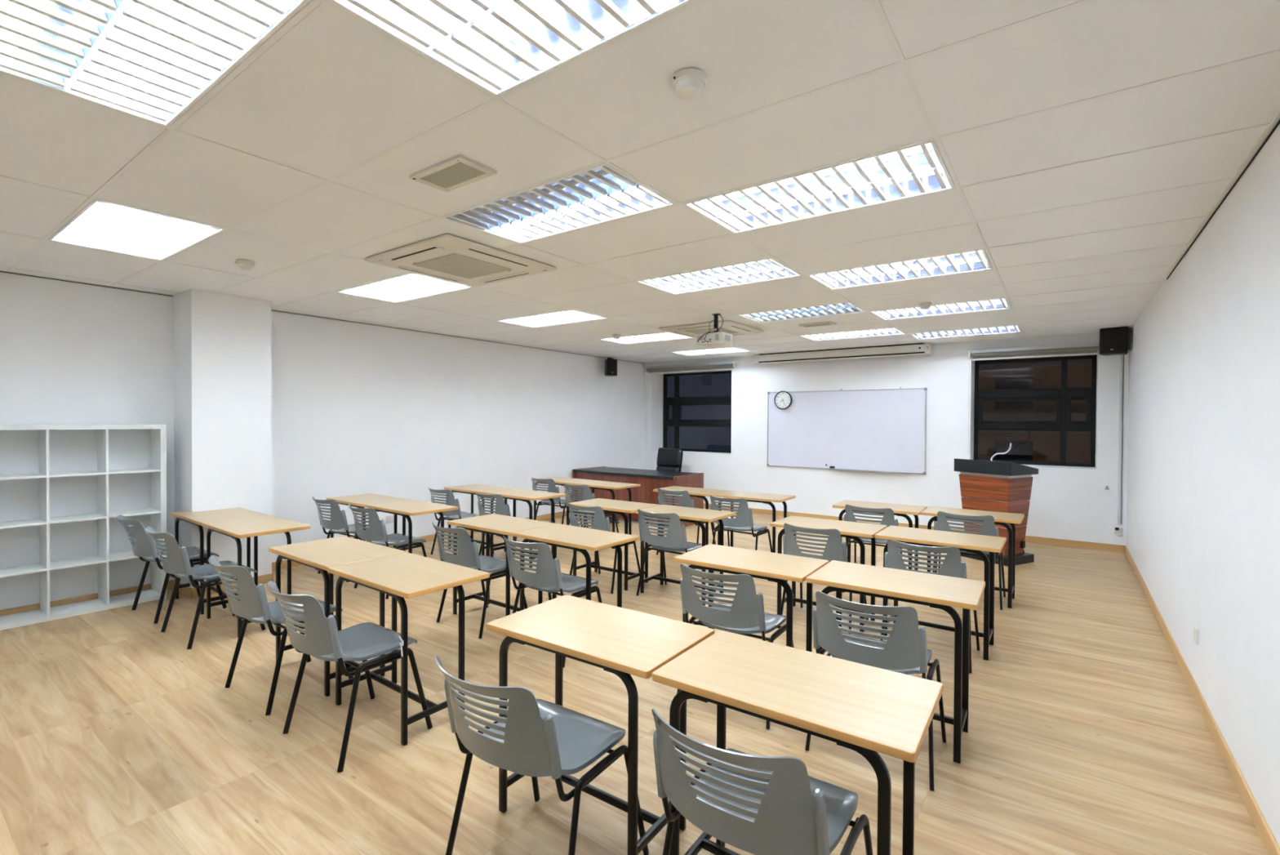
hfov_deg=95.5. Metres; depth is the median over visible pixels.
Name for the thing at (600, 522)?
chair
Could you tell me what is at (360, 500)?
student desk
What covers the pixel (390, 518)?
wall socket
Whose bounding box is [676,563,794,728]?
chair
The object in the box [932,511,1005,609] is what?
chair
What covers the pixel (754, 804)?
chair
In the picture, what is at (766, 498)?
student desk
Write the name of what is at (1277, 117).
trim
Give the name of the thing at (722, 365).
roller blind
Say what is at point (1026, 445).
window glass
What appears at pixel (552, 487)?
chair
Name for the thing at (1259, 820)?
baseboard
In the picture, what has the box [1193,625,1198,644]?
wall socket
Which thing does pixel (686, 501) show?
chair
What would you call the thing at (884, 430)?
whiteboard
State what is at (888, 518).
chair
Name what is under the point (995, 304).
ceiling light
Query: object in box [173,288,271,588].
wall pillar
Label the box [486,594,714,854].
student desk
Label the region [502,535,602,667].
chair
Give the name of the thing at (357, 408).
wall
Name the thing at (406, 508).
student desk
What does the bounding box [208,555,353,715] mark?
chair
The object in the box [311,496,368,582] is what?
chair
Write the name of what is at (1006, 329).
ceiling light
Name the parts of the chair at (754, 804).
leg, leg, seat, leg, seat rail, leg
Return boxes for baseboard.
[0,510,566,616]
[703,502,1124,552]
[1124,545,1279,854]
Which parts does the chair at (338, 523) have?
leg, backrest, seat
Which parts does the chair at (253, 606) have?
leg, backrest, leg, seat, leg, leg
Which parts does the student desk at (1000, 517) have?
leg, leg, rail, leg, leg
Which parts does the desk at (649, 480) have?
panel, panel, panel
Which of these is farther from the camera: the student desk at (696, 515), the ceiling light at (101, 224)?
the student desk at (696, 515)
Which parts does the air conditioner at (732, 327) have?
frame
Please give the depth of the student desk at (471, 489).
6.94 m
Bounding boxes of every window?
[662,370,731,453]
[973,355,1097,466]
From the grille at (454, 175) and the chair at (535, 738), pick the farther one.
the grille at (454, 175)
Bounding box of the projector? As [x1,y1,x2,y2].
[696,313,733,346]
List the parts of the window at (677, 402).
sash, sash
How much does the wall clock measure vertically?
0.300 m
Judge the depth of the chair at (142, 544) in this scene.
4.49 m
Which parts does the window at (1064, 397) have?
sash, sash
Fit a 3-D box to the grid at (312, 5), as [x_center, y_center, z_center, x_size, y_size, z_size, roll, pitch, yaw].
[-0.372,-1.179,4.533,7.230,0.004,11.500,1,1,36]
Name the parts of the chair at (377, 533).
backrest, leg, seat, leg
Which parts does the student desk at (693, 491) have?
leg, rail, leg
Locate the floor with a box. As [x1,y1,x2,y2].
[0,507,1267,854]
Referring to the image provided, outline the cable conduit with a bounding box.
[1117,354,1122,524]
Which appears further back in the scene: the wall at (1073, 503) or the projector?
the wall at (1073, 503)
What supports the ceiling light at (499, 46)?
attached to the ceiling
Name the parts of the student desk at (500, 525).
leg, rail, leg, leg, leg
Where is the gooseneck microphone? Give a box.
[990,434,1013,460]
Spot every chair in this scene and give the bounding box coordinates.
[115,514,226,623]
[144,526,265,648]
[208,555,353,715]
[266,580,432,772]
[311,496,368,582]
[347,503,426,599]
[427,487,493,554]
[431,521,528,638]
[435,655,648,854]
[475,491,516,555]
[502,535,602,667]
[530,476,582,526]
[563,482,618,533]
[567,502,640,593]
[635,508,715,595]
[651,708,873,854]
[656,447,683,471]
[656,488,715,554]
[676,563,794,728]
[710,495,772,551]
[779,523,868,633]
[804,591,946,790]
[844,504,908,562]
[880,538,979,672]
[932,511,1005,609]
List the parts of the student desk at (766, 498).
leg, leg, rail, leg, leg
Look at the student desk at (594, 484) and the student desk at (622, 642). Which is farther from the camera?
the student desk at (594, 484)
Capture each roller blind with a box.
[644,360,736,441]
[968,342,1099,453]
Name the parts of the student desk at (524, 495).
leg, rail, leg, leg, leg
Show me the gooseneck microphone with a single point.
(1011, 436)
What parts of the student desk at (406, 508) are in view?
rail, leg, leg, leg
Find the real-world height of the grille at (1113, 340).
0.285 m
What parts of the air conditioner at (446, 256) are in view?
frame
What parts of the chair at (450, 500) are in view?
leg, backrest, seat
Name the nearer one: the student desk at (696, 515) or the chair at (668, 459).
the student desk at (696, 515)
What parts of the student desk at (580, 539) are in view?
leg, rail, leg, leg, leg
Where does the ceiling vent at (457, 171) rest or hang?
in the ceiling
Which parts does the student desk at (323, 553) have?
leg, rail, leg, leg, leg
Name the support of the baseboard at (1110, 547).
attached to the wall at (1073, 503)
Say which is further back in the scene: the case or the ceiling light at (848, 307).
the case
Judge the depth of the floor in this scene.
2.87 m
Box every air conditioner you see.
[364,233,556,286]
[658,320,764,337]
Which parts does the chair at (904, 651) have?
leg, backrest, seat, leg, seat rail, leg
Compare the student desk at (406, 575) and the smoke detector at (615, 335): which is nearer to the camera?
the student desk at (406, 575)
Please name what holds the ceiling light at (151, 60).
attached to the ceiling
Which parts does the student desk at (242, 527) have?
leg, rail, leg, leg, leg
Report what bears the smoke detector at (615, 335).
attached to the ceiling
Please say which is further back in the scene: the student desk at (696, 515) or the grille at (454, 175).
the student desk at (696, 515)
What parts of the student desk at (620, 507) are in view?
leg, leg, rail, leg, leg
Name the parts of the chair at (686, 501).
backrest, leg, leg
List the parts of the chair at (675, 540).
leg, backrest, leg, seat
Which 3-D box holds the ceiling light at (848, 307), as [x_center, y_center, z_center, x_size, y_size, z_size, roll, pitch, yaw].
[1.665,-1.232,6.028,1.176,0.101,0.576,1,1,36]
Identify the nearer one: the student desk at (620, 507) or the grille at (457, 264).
the grille at (457, 264)
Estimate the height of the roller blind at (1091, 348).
1.420 m
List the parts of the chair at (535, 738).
leg, backrest, leg, seat, leg, seat rail, leg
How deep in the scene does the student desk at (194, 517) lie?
4.90 m
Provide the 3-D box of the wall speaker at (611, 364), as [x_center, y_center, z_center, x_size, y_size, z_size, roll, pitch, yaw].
[-0.518,-1.073,10.188,0.197,0.337,0.216,0,1,-26]
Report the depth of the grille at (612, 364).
10.09 m
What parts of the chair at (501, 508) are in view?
leg, backrest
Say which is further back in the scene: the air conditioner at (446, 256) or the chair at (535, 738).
the air conditioner at (446, 256)
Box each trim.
[0,0,1279,362]
[0,109,1279,363]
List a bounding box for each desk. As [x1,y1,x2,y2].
[169,506,268,614]
[200,515,311,637]
[268,535,407,696]
[325,493,409,546]
[327,551,489,745]
[365,499,458,560]
[444,484,517,555]
[446,513,558,616]
[485,488,565,567]
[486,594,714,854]
[512,524,639,610]
[529,476,592,527]
[569,497,660,590]
[570,480,640,534]
[572,466,703,526]
[634,504,735,605]
[651,630,943,854]
[653,485,729,551]
[673,543,829,652]
[712,490,795,552]
[769,515,887,631]
[805,560,985,763]
[832,499,927,569]
[874,525,1006,660]
[920,506,1024,608]
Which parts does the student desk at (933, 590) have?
leg, leg, rail, leg, leg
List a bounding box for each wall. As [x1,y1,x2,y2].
[0,271,644,609]
[644,333,1128,545]
[1126,124,1279,847]
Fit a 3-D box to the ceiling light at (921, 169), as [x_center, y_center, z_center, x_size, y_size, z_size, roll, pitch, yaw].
[0.867,-1.201,2.897,1.176,0.101,0.576,1,1,36]
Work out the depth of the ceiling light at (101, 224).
3.54 m
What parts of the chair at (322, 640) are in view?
leg, backrest, leg, seat, leg, seat rail, leg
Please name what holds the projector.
hanging from the ceiling
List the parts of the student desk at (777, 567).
leg, leg, rail, leg, leg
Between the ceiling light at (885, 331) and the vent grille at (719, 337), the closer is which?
the vent grille at (719, 337)
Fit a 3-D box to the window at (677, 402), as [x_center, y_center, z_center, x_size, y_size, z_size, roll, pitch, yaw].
[1.155,-0.295,11.044,1.705,1.510,0.110,1,1,36]
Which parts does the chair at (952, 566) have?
leg, backrest, leg, leg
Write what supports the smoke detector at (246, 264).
attached to the ceiling
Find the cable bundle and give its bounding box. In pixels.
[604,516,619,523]
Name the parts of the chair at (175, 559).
backrest, leg, leg, seat, leg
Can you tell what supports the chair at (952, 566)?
on the floor
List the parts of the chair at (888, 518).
leg, backrest, seat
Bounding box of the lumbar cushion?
[656,465,679,471]
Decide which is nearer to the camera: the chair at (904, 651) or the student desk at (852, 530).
the chair at (904, 651)
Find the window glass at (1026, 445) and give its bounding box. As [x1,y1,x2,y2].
[977,359,1091,463]
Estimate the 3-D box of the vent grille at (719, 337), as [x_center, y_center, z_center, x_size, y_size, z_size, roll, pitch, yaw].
[0.761,-0.927,6.015,0.346,0.063,0.125,0,1,8]
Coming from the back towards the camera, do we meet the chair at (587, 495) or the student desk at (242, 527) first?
the chair at (587, 495)
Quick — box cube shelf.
[0,423,166,630]
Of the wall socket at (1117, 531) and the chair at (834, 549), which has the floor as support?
the chair at (834, 549)
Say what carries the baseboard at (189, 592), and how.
attached to the wall at (357, 408)
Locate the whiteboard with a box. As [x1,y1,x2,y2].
[766,386,927,474]
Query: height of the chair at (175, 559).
0.801 m
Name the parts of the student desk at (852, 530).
leg, leg, leg, leg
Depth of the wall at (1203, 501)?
2.82 m
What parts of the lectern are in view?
wood panel, wood panel, wood panel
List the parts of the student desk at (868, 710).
leg, leg, rail, leg, leg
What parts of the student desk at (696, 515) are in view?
leg, leg, rail, leg, leg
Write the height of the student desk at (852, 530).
0.746 m
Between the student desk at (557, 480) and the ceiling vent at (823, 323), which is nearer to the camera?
the ceiling vent at (823, 323)
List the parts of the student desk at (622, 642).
leg, leg, rail, leg, leg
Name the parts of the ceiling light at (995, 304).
frame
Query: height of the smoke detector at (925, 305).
0.056 m
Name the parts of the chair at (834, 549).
leg, leg, backrest, leg, leg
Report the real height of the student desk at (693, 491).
0.746 m
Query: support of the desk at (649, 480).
on the floor
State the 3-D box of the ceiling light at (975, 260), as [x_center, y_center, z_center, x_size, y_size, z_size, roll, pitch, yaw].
[1.928,-1.211,4.351,1.176,0.101,0.576,1,1,36]
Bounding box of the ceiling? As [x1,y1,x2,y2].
[0,0,1279,362]
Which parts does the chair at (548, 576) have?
leg, backrest, leg, seat, leg, leg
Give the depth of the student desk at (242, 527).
4.46 m
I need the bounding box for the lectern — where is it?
[954,458,1038,566]
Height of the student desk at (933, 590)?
0.746 m
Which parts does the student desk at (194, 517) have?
leg, leg, leg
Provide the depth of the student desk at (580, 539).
4.07 m
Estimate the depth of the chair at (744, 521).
5.93 m
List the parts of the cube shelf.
panel, panel, panel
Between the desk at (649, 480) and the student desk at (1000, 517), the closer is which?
the student desk at (1000, 517)
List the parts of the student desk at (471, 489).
leg, rail, leg, leg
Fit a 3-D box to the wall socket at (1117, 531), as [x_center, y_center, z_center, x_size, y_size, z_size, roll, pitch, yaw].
[5.846,1.269,7.098,0.080,0.095,0.054,1,1,36]
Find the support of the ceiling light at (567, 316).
attached to the ceiling
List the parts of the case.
mounting rail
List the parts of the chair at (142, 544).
backrest, leg, leg, seat, leg, leg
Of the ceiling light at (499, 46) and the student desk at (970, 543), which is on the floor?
the student desk at (970, 543)
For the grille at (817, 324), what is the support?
attached to the ceiling vent at (823, 323)
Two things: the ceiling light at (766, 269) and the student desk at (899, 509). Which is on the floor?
the student desk at (899, 509)
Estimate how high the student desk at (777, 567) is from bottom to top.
0.746 m
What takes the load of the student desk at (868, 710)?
on the floor
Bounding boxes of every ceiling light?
[0,0,311,127]
[48,190,225,260]
[327,0,695,97]
[335,272,474,302]
[442,163,676,244]
[497,309,608,327]
[600,332,693,343]
[635,257,802,294]
[670,346,751,355]
[683,140,955,233]
[737,302,866,322]
[799,327,906,340]
[807,237,992,289]
[871,288,1010,319]
[909,320,1022,338]
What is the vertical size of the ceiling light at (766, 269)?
0.101 m
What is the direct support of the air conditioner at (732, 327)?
attached to the ceiling
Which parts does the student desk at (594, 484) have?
leg, rail, leg, leg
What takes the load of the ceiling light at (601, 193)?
attached to the ceiling
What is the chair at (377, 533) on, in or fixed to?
on the floor
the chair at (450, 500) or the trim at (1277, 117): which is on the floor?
the chair at (450, 500)
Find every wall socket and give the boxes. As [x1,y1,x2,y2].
[386,515,394,523]
[1114,527,1123,535]
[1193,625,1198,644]
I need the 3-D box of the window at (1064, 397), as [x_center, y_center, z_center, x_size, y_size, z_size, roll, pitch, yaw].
[5.374,-0.221,7.967,1.380,1.460,0.110,1,1,36]
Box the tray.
[833,468,910,473]
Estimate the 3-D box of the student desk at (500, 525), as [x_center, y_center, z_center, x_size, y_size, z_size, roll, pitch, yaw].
[-1.107,1.133,4.662,0.796,0.746,0.483,1,1,37]
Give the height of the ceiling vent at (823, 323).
0.014 m
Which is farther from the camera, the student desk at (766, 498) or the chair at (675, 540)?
the student desk at (766, 498)
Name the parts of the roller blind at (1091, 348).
pull chain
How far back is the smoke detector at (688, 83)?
1.87 m
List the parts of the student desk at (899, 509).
leg, leg, rail, leg, leg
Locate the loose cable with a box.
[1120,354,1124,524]
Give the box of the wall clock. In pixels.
[773,391,791,408]
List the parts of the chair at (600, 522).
leg, backrest, leg, leg, leg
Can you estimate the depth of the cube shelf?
4.75 m
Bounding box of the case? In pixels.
[754,342,931,364]
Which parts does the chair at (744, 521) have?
leg, leg, backrest, seat, leg, leg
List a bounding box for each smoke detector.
[235,258,255,270]
[612,333,621,338]
[671,67,706,99]
[918,302,932,309]
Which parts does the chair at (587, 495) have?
backrest, leg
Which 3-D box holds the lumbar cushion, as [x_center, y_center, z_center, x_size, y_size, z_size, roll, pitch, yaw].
[0.495,0.830,10.340,0.540,0.296,0.150,1,1,44]
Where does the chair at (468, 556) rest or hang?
on the floor
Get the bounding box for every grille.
[414,253,511,278]
[421,162,484,187]
[608,360,617,374]
[685,327,737,333]
[715,333,730,341]
[803,323,831,326]
[1100,327,1125,353]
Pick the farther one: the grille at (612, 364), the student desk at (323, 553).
the grille at (612, 364)
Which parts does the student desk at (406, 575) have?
leg, rail, leg, leg, leg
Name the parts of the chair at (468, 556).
leg, backrest, leg, leg, seat, leg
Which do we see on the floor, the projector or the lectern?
the lectern
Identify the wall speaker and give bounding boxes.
[604,356,617,376]
[1099,326,1132,355]
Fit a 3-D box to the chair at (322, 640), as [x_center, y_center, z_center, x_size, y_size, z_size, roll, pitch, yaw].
[-1.457,1.126,2.862,0.554,0.801,0.627,1,1,36]
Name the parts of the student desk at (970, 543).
leg, rail, leg, leg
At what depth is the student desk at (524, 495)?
6.43 m
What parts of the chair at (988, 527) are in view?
backrest, seat, leg, leg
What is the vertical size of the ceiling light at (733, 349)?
0.101 m
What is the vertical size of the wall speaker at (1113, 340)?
0.315 m
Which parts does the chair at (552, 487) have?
leg, backrest, seat, leg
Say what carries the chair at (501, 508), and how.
on the floor
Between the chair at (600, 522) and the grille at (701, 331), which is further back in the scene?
the grille at (701, 331)
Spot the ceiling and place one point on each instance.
(332, 95)
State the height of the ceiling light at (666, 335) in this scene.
0.101 m
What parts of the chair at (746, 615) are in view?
leg, backrest, seat, leg, seat rail, leg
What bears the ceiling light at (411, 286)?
attached to the ceiling
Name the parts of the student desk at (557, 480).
leg, leg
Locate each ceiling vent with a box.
[409,154,497,191]
[798,320,836,327]
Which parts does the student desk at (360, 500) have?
rail, leg, leg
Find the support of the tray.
on the whiteboard

